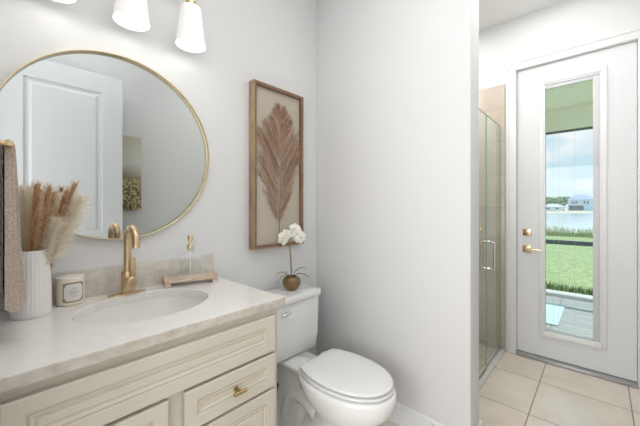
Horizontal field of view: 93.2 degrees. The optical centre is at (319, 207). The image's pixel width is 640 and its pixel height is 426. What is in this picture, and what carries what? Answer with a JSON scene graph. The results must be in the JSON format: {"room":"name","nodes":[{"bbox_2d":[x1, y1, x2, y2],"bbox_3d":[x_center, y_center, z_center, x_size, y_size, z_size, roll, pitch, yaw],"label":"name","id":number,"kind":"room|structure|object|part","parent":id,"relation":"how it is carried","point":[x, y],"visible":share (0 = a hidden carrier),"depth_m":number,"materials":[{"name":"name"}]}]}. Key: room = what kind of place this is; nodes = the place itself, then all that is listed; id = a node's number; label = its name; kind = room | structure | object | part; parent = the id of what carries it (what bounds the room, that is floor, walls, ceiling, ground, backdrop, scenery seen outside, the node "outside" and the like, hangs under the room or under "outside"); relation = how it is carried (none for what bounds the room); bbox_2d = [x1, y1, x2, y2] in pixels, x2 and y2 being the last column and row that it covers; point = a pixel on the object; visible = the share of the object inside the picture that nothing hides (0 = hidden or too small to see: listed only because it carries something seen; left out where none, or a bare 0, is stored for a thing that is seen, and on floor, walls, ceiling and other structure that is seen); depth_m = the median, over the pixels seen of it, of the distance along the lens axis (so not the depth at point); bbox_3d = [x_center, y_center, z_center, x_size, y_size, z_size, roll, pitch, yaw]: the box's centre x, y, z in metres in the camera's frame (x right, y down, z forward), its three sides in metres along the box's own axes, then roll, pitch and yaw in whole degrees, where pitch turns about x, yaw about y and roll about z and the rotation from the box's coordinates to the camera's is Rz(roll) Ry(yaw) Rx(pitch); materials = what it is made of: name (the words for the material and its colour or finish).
{"room":"bathroom","nodes":[
{"label":"bathroom","id":0,"kind":"room"},
{"bbox_2d":[0,0,315,354],"bbox_3d":[-0.627,-0.190,1.718,0.120,2.980,1.935,0,0,43],"label":"wall","id":1,"kind":"structure","parent":0,"point":[271,42],"depth_m":1.68,"materials":[{"name":"white paint"}]},
{"bbox_2d":[0,50,208,239],"bbox_3d":[-0.877,-0.262,1.337,0.026,0.806,0.806,0,0,43],"label":"wall mirror","id":2,"kind":"object","parent":1,"relation":"attached to","point":[134,144],"visible":0.82,"depth_m":1.31,"materials":[{"name":"gold metal"}]},
{"bbox_2d":[0,254,212,311],"bbox_3d":[-0.869,0.312,1.352,0.019,0.115,0.826,0,0,43],"label":"backsplash","id":3,"kind":"structure","parent":1,"relation":"attached to","point":[106,279],"depth_m":1.39,"materials":[{"name":"stone"}]},
{"bbox_2d":[112,0,150,31],"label":"vanity light","id":4,"kind":"object","parent":1,"relation":"attached to","point":[133,15],"depth_m":1.27,"materials":[{"name":"white glass"}]},
{"bbox_3d":[-0.962,-0.871,1.089,0.137,0.182,0.137,0,0,43],"label":"lamp shade","id":5,"kind":"part","parent":4,"relation":"part of","materials":[{"name":"white glass"}]},
{"bbox_3d":[-0.792,-0.871,1.274,0.137,0.182,0.137,0,0,43],"label":"lamp shade","id":6,"kind":"part","parent":4,"relation":"part of","materials":[{"name":"white glass"}]},
{"bbox_2d":[175,0,205,52],"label":"vanity light","id":7,"kind":"object","parent":1,"relation":"attached to","point":[190,37],"depth_m":1.42,"materials":[{"name":"white glass"}]},
{"bbox_3d":[-0.622,-0.871,1.458,0.137,0.182,0.137,0,0,43],"label":"lamp shade","id":8,"kind":"part","parent":7,"relation":"part of","materials":[{"name":"white glass"}]},
{"bbox_2d":[249,79,303,249],"bbox_3d":[-0.271,-0.255,1.974,0.055,1.022,0.436,0,0,43],"label":"wall art","id":9,"kind":"object","parent":1,"relation":"attached to","point":[276,115],"visible":1,"depth_m":1.93,"materials":[{"name":"brown wood"}]},
{"bbox_3d":[-0.259,-0.194,1.965,0.004,0.847,0.018,0,0,43],"label":"plume stem","id":10,"kind":"part","parent":9,"relation":"part of","materials":[{"name":"brown"}]},
{"bbox_2d":[316,0,478,425],"bbox_3d":[0.421,-0.190,1.966,1.084,2.980,0.150,0,0,43],"label":"wall","id":11,"kind":"structure","parent":0,"point":[397,81],"depth_m":1.79,"materials":[{"name":"white paint"}]},
{"bbox_2d":[388,401,481,425],"bbox_3d":[0.426,1.234,1.961,1.098,0.131,0.178,0,0,43],"label":"baseboard","id":12,"kind":"structure","parent":11,"relation":"attached to","point":[402,415],"depth_m":1.75,"materials":[{"name":"white paint"}]},
{"bbox_2d":[379,343,639,425],"bbox_3d":[0.152,1.357,1.098,2.106,0.126,4.821,0,0,43],"label":"floor","id":13,"kind":"structure","parent":0,"point":[519,390],"depth_m":2.07,"materials":[{"name":"tile"}]},
{"bbox_2d":[0,307,276,425],"bbox_3d":[-0.643,0.850,1.132,0.645,0.898,0.799,0,0,43],"label":"vanity cabinet","id":14,"kind":"object","parent":13,"relation":"on","point":[225,374],"visible":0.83,"depth_m":0.94,"materials":[{"name":"beige wood"}]},
{"bbox_3d":[-0.583,0.886,0.791,0.019,0.602,0.352,0,0,43],"label":"door","id":15,"kind":"part","parent":14,"relation":"part of","materials":[{"name":"beige wood"}]},
{"bbox_2d":[0,277,284,392],"bbox_3d":[-0.649,0.385,1.149,0.616,0.030,0.826,0,0,43],"label":"countertop","id":16,"kind":"structure","parent":14,"relation":"on","point":[52,344],"depth_m":0.93,"materials":[{"name":"stone"}]},
{"bbox_2d":[9,250,51,320],"bbox_3d":[-0.986,0.258,1.033,0.106,0.224,0.106,0,0,22],"label":"vase","id":17,"kind":"object","parent":16,"relation":"on","point":[38,303],"visible":0.67,"depth_m":1.00,"materials":[{"name":"white ceramic"}]},
{"bbox_2d":[18,182,43,251],"bbox_3d":[-1.013,0.127,1.041,0.135,0.441,0.126,0,0,16],"label":"pampas plume","id":18,"kind":"object","parent":17,"relation":"in","point":[23,193],"visible":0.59,"depth_m":1.03,"materials":[{"name":"beige plant"}]},
{"bbox_2d":[19,178,48,251],"bbox_3d":[-0.962,0.122,1.018,0.081,0.451,0.086,0,0,43],"label":"pampas plume","id":19,"kind":"object","parent":17,"relation":"in","point":[33,232],"visible":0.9,"depth_m":1.02,"materials":[{"name":"beige plant"}]},
{"bbox_2d":[36,181,59,250],"bbox_3d":[-0.952,0.127,1.045,0.084,0.441,0.064,0,0,-29],"label":"pampas plume","id":20,"kind":"object","parent":17,"relation":"in","point":[48,191],"visible":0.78,"depth_m":1.04,"materials":[{"name":"beige plant"}]},
{"bbox_2d":[40,191,59,248],"bbox_3d":[-0.976,0.135,1.080,0.065,0.425,0.078,0,0,43],"label":"pampas plume","id":21,"kind":"object","parent":17,"relation":"in","point":[56,192],"visible":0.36,"depth_m":1.09,"materials":[{"name":"beige plant"}]},
{"bbox_2d":[38,188,65,234],"bbox_3d":[-0.978,0.137,1.099,0.126,0.420,0.147,0,0,24],"label":"pampas plume","id":22,"kind":"object","parent":17,"relation":"in","point":[58,193],"visible":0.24,"depth_m":1.10,"materials":[{"name":"beige plant"}]},
{"bbox_2d":[36,213,68,267],"bbox_3d":[-0.928,0.182,1.046,0.096,0.331,0.115,0,0,43],"label":"pampas plume","id":23,"kind":"object","parent":17,"relation":"in","point":[51,241],"visible":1,"depth_m":1.04,"materials":[{"name":"beige plant"}]},
{"bbox_2d":[45,185,76,269],"bbox_3d":[-0.933,0.130,1.071,0.072,0.435,0.107,0,0,28],"label":"pampas plume","id":24,"kind":"object","parent":17,"relation":"in","point":[63,198],"visible":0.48,"depth_m":1.08,"materials":[{"name":"beige plant"}]},
{"bbox_2d":[49,178,79,274],"bbox_3d":[-0.924,0.120,1.081,0.110,0.454,0.078,0,0,-9],"label":"pampas plume","id":25,"kind":"object","parent":17,"relation":"in","point":[73,186],"visible":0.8,"depth_m":1.09,"materials":[{"name":"beige plant"}]},
{"bbox_2d":[48,193,91,264],"bbox_3d":[-0.908,0.144,1.082,0.111,0.406,0.160,0,0,43],"label":"pampas plume","id":26,"kind":"object","parent":17,"relation":"in","point":[75,210],"visible":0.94,"depth_m":1.08,"materials":[{"name":"beige plant"}]},
{"bbox_2d":[55,274,84,305],"bbox_3d":[-0.962,0.317,1.165,0.090,0.105,0.090,0,0,43],"label":"candle","id":27,"kind":"object","parent":16,"relation":"on","point":[70,288],"visible":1,"depth_m":1.13,"materials":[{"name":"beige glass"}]},
{"bbox_3d":[-0.962,0.268,1.165,0.090,0.006,0.090,0,0,43],"label":"lid","id":28,"kind":"part","parent":27,"relation":"part of","materials":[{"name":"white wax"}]},
{"bbox_2d":[107,225,145,297],"bbox_3d":[-0.787,0.221,1.282,0.155,0.298,0.131,0,0,16],"label":"faucet","id":29,"kind":"object","parent":16,"relation":"on","point":[129,280],"visible":1,"depth_m":1.27,"materials":[{"name":"gold metal"}]},
{"bbox_3d":[-0.823,0.367,1.293,0.048,0.006,0.144,0,0,43],"label":"plate","id":30,"kind":"part","parent":29,"relation":"part of","materials":[{"name":"gold metal"}]},
{"bbox_3d":[-0.797,0.315,1.277,0.029,0.045,0.045,0,0,35],"label":"handle","id":31,"kind":"part","parent":29,"relation":"part of","materials":[{"name":"gold metal"}]},
{"bbox_3d":[-0.782,0.171,1.255,0.141,0.198,0.029,0,0,43],"label":"spout","id":32,"kind":"part","parent":29,"relation":"part of","materials":[{"name":"gold metal"}]},
{"bbox_3d":[-0.792,0.259,1.284,0.010,0.093,0.018,0,0,43],"label":"lever","id":33,"kind":"part","parent":29,"relation":"part of","materials":[{"name":"gold metal"}]},
{"bbox_2d":[75,295,205,324],"bbox_3d":[-0.662,0.483,1.164,0.398,0.164,0.484,0,0,43],"label":"sink","id":34,"kind":"object","parent":16,"relation":"in","point":[149,308],"visible":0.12,"depth_m":1.30,"materials":[{"name":"white ceramic"}]},
{"bbox_2d":[163,271,217,287],"bbox_3d":[-0.628,0.351,1.475,0.236,0.036,0.092,0,0,-31],"label":"wooden tray","id":35,"kind":"object","parent":16,"relation":"on","point":[213,276],"visible":1,"depth_m":1.45,"materials":[{"name":"brown wood"}]},
{"bbox_2d":[177,235,202,277],"bbox_3d":[-0.633,0.236,1.477,0.112,0.200,0.056,0,0,-31],"label":"soap bottle","id":36,"kind":"object","parent":35,"relation":"on","point":[190,246],"visible":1,"depth_m":1.47,"materials":[{"name":"clear glass"}]},
{"bbox_3d":[-0.307,0.650,1.089,0.019,0.130,0.360,0,0,43],"label":"drawer","id":37,"kind":"part","parent":14,"relation":"part of","materials":[{"name":"beige wood"}]},
{"bbox_3d":[-0.307,0.841,1.089,0.019,0.229,0.360,0,0,43],"label":"drawer","id":38,"kind":"part","parent":14,"relation":"part of","materials":[{"name":"beige wood"}]},
{"bbox_3d":[-0.286,0.650,1.070,0.036,0.018,0.050,0,0,43],"label":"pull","id":39,"kind":"part","parent":14,"relation":"part of","materials":[{"name":"gold metal"}]},
{"bbox_2d":[266,283,395,425],"bbox_3d":[0.011,0.912,1.666,0.860,0.774,0.460,0,0,43],"label":"toilet","id":40,"kind":"object","parent":13,"relation":"on","point":[334,387],"visible":0.89,"depth_m":1.61,"materials":[{"name":"white ceramic"}]},
{"bbox_3d":[-0.193,0.613,1.744,0.036,0.031,0.068,0,0,43],"label":"flush lever","id":41,"kind":"part","parent":40,"relation":"part of","materials":[{"name":"silver metal"}]},
{"bbox_2d":[277,223,308,290],"bbox_3d":[-0.168,0.312,1.924,0.194,0.425,0.120,0,0,31],"label":"potted orchid","id":42,"kind":"object","parent":40,"relation":"on","point":[291,282],"visible":1,"depth_m":1.92,"materials":[{"name":"plant"}]},
{"bbox_3d":[-0.239,0.217,1.928,0.062,0.058,0.009,0,0,-17],"label":"flower","id":43,"kind":"part","parent":42,"relation":"part of","materials":[{"name":"white plant"}]},
{"bbox_3d":[-0.230,0.188,1.922,0.076,0.067,0.010,0,0,-6],"label":"flower","id":44,"kind":"part","parent":42,"relation":"part of","materials":[{"name":"white plant"}]},
{"bbox_3d":[-0.217,0.174,1.920,0.077,0.070,0.010,0,0,11],"label":"flower","id":45,"kind":"part","parent":42,"relation":"part of","materials":[{"name":"white plant"}]},
{"bbox_3d":[-0.159,0.283,1.931,0.092,0.347,0.009,0,0,3],"label":"stem","id":46,"kind":"part","parent":42,"relation":"part of","materials":[{"name":"green plant"}]},
{"bbox_3d":[-0.182,0.482,1.932,0.120,0.085,0.120,0,0,43],"label":"pot","id":47,"kind":"part","parent":42,"relation":"part of","materials":[{"name":"ceramic"}]},
{"bbox_3d":[-0.159,0.130,1.920,0.072,0.061,0.009,0,0,-6],"label":"flower","id":48,"kind":"part","parent":42,"relation":"part of","materials":[{"name":"white plant"}]},
{"bbox_3d":[-0.141,0.165,1.915,0.080,0.072,0.010,0,0,11],"label":"flower","id":49,"kind":"part","parent":42,"relation":"part of","materials":[{"name":"white plant"}]},
{"bbox_3d":[-0.123,0.189,1.919,0.071,0.064,0.009,0,0,-11],"label":"flower","id":50,"kind":"part","parent":42,"relation":"part of","materials":[{"name":"white plant"}]},
{"bbox_3d":[-0.222,0.548,1.881,0.227,0.047,0.460,0,0,43],"label":"tank lid","id":51,"kind":"part","parent":40,"relation":"part of","materials":[{"name":"white ceramic"}]},
{"bbox_3d":[-0.219,0.734,1.884,0.206,0.323,0.442,0,0,43],"label":"tank","id":52,"kind":"part","parent":40,"relation":"part of","materials":[{"name":"white ceramic"}]},
{"bbox_3d":[0.153,0.866,1.542,0.460,0.014,0.354,0,0,43],"label":"seat","id":53,"kind":"part","parent":40,"relation":"part of","materials":[{"name":"white plastic"}]},
{"bbox_3d":[0.151,0.843,1.544,0.461,0.019,0.352,0,0,43],"label":"lid","id":54,"kind":"part","parent":40,"relation":"part of","materials":[{"name":"white plastic"}]},
{"bbox_2d":[479,0,565,31],"bbox_3d":[0.152,-1.730,1.098,2.106,0.100,4.821,0,0,43],"label":"ceiling","id":55,"kind":"structure","parent":0,"point":[492,13],"depth_m":2.57,"materials":[{"name":"white paint"}]},
{"bbox_2d":[479,0,639,349],"bbox_3d":[1.773,-0.190,2.766,1.986,2.980,0.172,0,0,43],"label":"wall","id":56,"kind":"structure","parent":0,"point":[568,23],"depth_m":2.75,"materials":[{"name":"white paint"}]},
{"bbox_2d":[479,347,504,389],"bbox_3d":[1.202,1.292,2.270,0.068,0.015,1.332,0,0,43],"label":"trim","id":57,"kind":"structure","parent":56,"relation":"attached to","point":[500,353],"depth_m":2.44,"materials":[{"name":"stone"}]},
{"bbox_2d":[479,109,486,379],"bbox_3d":[1.034,0.274,2.094,0.016,2.020,0.845,0,0,43],"label":"screen","id":58,"kind":"object","parent":57,"relation":"on","point":[484,370],"visible":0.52,"depth_m":2.40,"materials":[{"name":"clear glass"}]},
{"bbox_2d":[480,115,500,367],"bbox_3d":[1.480,0.273,2.577,0.113,2.018,0.469,0,0,43],"label":"shower door","id":59,"kind":"structure","parent":57,"relation":"on","point":[483,241],"depth_m":2.75,"materials":[{"name":"clear glass"}]},
{"bbox_3d":[1.349,0.387,2.436,0.113,0.245,0.028,0,0,43],"label":"handle","id":60,"kind":"part","parent":59,"relation":"part of","materials":[{"name":"silver metal"}]},
{"bbox_2d":[506,27,639,387],"bbox_3d":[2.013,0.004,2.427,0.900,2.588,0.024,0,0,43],"label":"trim","id":61,"kind":"structure","parent":56,"relation":"attached to","point":[633,34],"depth_m":2.68,"materials":[{"name":"white paint"}]},
{"bbox_2d":[517,41,636,382],"bbox_3d":[2.026,0.033,2.442,0.738,2.480,0.096,0,0,43],"label":"door","id":62,"kind":"structure","parent":56,"relation":"in","point":[612,350],"depth_m":2.33,"materials":[{"name":"white paint"}]},
{"bbox_3d":[1.809,0.362,2.642,0.064,0.060,0.010,0,0,43],"label":"handle plate","id":63,"kind":"part","parent":62,"relation":"part of","materials":[{"name":"gold metal"}]},
{"bbox_3d":[2.032,0.004,2.445,0.340,2.068,0.010,0,0,43],"label":"blind rail","id":64,"kind":"part","parent":62,"relation":"part of","materials":[{"name":"white"}]},
{"bbox_3d":[2.030,0.004,2.443,0.420,2.172,0.022,0,0,43],"label":"lite frame","id":65,"kind":"part","parent":62,"relation":"part of","materials":[{"name":"white paint"}]},
{"bbox_2d":[516,350,637,388],"bbox_3d":[2.063,1.287,2.482,0.744,0.025,0.195,0,0,43],"label":"trim","id":66,"kind":"structure","parent":56,"relation":"attached to","point":[520,353],"depth_m":2.38,"materials":[{"name":"silver metal"}]},
{"bbox_3d":[-0.513,-0.190,0.378,1.866,2.980,0.120,0,0,43],"label":"wall","id":67,"kind":"structure","parent":0,"visible":0},
{"bbox_2d":[0,140,13,147],"bbox_3d":[-0.902,-0.162,0.851,0.316,0.036,0.047,0,0,43],"label":"towel bar","id":68,"kind":"object","parent":67,"relation":"attached to","point":[9,143],"visible":0.44,"depth_m":0.76,"materials":[{"name":"gold metal"}]},
{"bbox_3d":[-0.801,-0.162,0.753,0.036,0.036,0.040,0,0,43],"label":"post","id":69,"kind":"part","parent":68,"relation":"part of","materials":[{"name":"gold metal"}]},
{"bbox_2d":[0,139,26,312],"bbox_3d":[-0.886,0.049,0.860,0.206,0.455,0.072,0,0,43],"label":"towel","id":70,"kind":"object","parent":67,"relation":"attached to","point":[13,289],"visible":0.98,"depth_m":0.79,"materials":[{"name":"beige fabric"}]},
{"label":"outside","id":71,"kind":"structure","parent":0,"visible":0},
{"bbox_2d":[546,208,592,212],"bbox_3d":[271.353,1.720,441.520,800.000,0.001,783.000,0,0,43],"label":"ground","id":72,"kind":"structure","parent":71,"point":[566,209],"depth_m":123.85,"materials":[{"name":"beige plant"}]},
{"bbox_2d":[546,204,564,210],"bbox_3d":[110.312,0.020,143.169,9.802,3.400,9.000,0,0,38],"label":"house","id":73,"kind":"structure","parent":72,"relation":"on","point":[549,207],"depth_m":139.89,"materials":[{"name":"white"}]},
{"bbox_2d":[548,198,565,205],"bbox_3d":[128.272,-1.799,164.123,7.994,7.066,6.531,0,0,43],"label":"tree","id":74,"kind":"object","parent":72,"relation":"on","point":[559,201],"visible":0.82,"depth_m":162.28,"materials":[{"name":"green plant"}]},
{"bbox_2d":[557,196,570,204],"bbox_3d":[143.885,-2.365,178.116,6.837,8.193,6.876,0,0,43],"label":"tree","id":75,"kind":"object","parent":72,"relation":"on","point":[564,198],"visible":0.51,"depth_m":176.37,"materials":[{"name":"green plant"}]},
{"bbox_2d":[567,195,592,210],"bbox_3d":[132.078,-2.330,153.028,11.139,8.100,9.000,0,0,41],"label":"house","id":76,"kind":"structure","parent":72,"relation":"on","point":[577,202],"depth_m":150.38,"materials":[{"name":"blue"}]},
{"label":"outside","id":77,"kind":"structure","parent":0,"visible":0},
{"bbox_2d":[546,213,592,231],"bbox_3d":[9.878,1.800,84.433,500.000,0.001,98.500,0,0,43],"label":"lake","id":78,"kind":"structure","parent":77,"point":[577,221],"depth_m":38.34,"materials":[{"name":"liquid"}]},
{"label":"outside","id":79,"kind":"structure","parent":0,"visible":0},
{"bbox_2d":[546,79,592,112],"bbox_3d":[2.344,-1.500,4.015,10.000,0.100,2.419,0,0,43],"label":"ceiling","id":80,"kind":"structure","parent":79,"point":[579,94],"depth_m":3.96,"materials":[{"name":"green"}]},
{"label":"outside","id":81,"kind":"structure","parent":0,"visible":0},
{"bbox_2d":[546,235,592,291],"bbox_3d":[4.972,1.400,12.761,70.000,0.001,13.700,0,0,43],"label":"lawn","id":82,"kind":"structure","parent":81,"point":[571,265],"depth_m":7.53,"materials":[{"name":"green plant"}]},
{"bbox_2d":[546,225,592,237],"bbox_3d":[11.834,1.130,15.045,7.128,0.548,1.148,0,0,43],"label":"reeds","id":83,"kind":"object","parent":82,"relation":"on","point":[588,233],"visible":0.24,"depth_m":14.57,"materials":[{"name":"green plant"}]},
{"bbox_2d":[546,280,592,295],"bbox_3d":[3.761,1.294,4.952,2.086,0.218,0.448,0,0,43],"label":"tufts","id":84,"kind":"object","parent":82,"relation":"on","point":[558,287],"visible":0.22,"depth_m":4.77,"materials":[{"name":"green plant"}]},
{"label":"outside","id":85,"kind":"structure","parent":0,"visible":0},
{"bbox_2d":[546,295,592,338],"bbox_3d":[2.361,1.425,4.033,10.000,0.150,2.469,0,0,43],"label":"deck","id":86,"kind":"object","parent":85,"point":[577,316],"depth_m":3.70,"materials":[{"name":"grey wood"}]},
{"bbox_2d":[546,302,564,325],"bbox_3d":[2.853,1.344,3.933,0.460,0.012,0.950,0,0,43],"label":"mat","id":87,"kind":"object","parent":86,"relation":"on","point":[554,312],"visible":0.44,"depth_m":3.81,"materials":[{"name":"fabric"}]},
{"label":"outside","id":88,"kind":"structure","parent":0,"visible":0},
{"bbox_2d":[546,289,592,301],"bbox_3d":[3.273,1.403,5.021,10.000,0.195,0.220,0,0,43],"label":"kerb","id":89,"kind":"object","parent":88,"point":[570,295],"depth_m":4.53,"materials":[{"name":"concrete"}]},
{"bbox_2d":[546,126,592,246],"bbox_3d":[3.239,0.072,4.985,9.800,2.463,0.050,0,0,43],"label":"screen enclosure","id":90,"kind":"object","parent":89,"relation":"on","point":[548,241],"visible":0.02,"depth_m":4.51,"materials":[{"name":"brown metal"}]},
{"bbox_2d":[546,105,592,132],"bbox_3d":[3.232,-1.360,4.977,10.000,0.400,0.200,0,0,43],"label":"beam","id":91,"kind":"structure","parent":90,"relation":"on","point":[578,117],"depth_m":4.44,"materials":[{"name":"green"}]},
{"bbox_3d":[3.239,-1.145,4.985,9.800,0.027,0.050,0,0,43],"label":"head rail","id":92,"kind":"part","parent":90,"relation":"part of","materials":[{"name":"brown metal"}]},
{"bbox_3d":[3.239,0.532,4.985,9.800,0.065,0.050,0,0,43],"label":"chair rail","id":93,"kind":"part","parent":90,"relation":"part of","materials":[{"name":"brown metal"}]}
]}

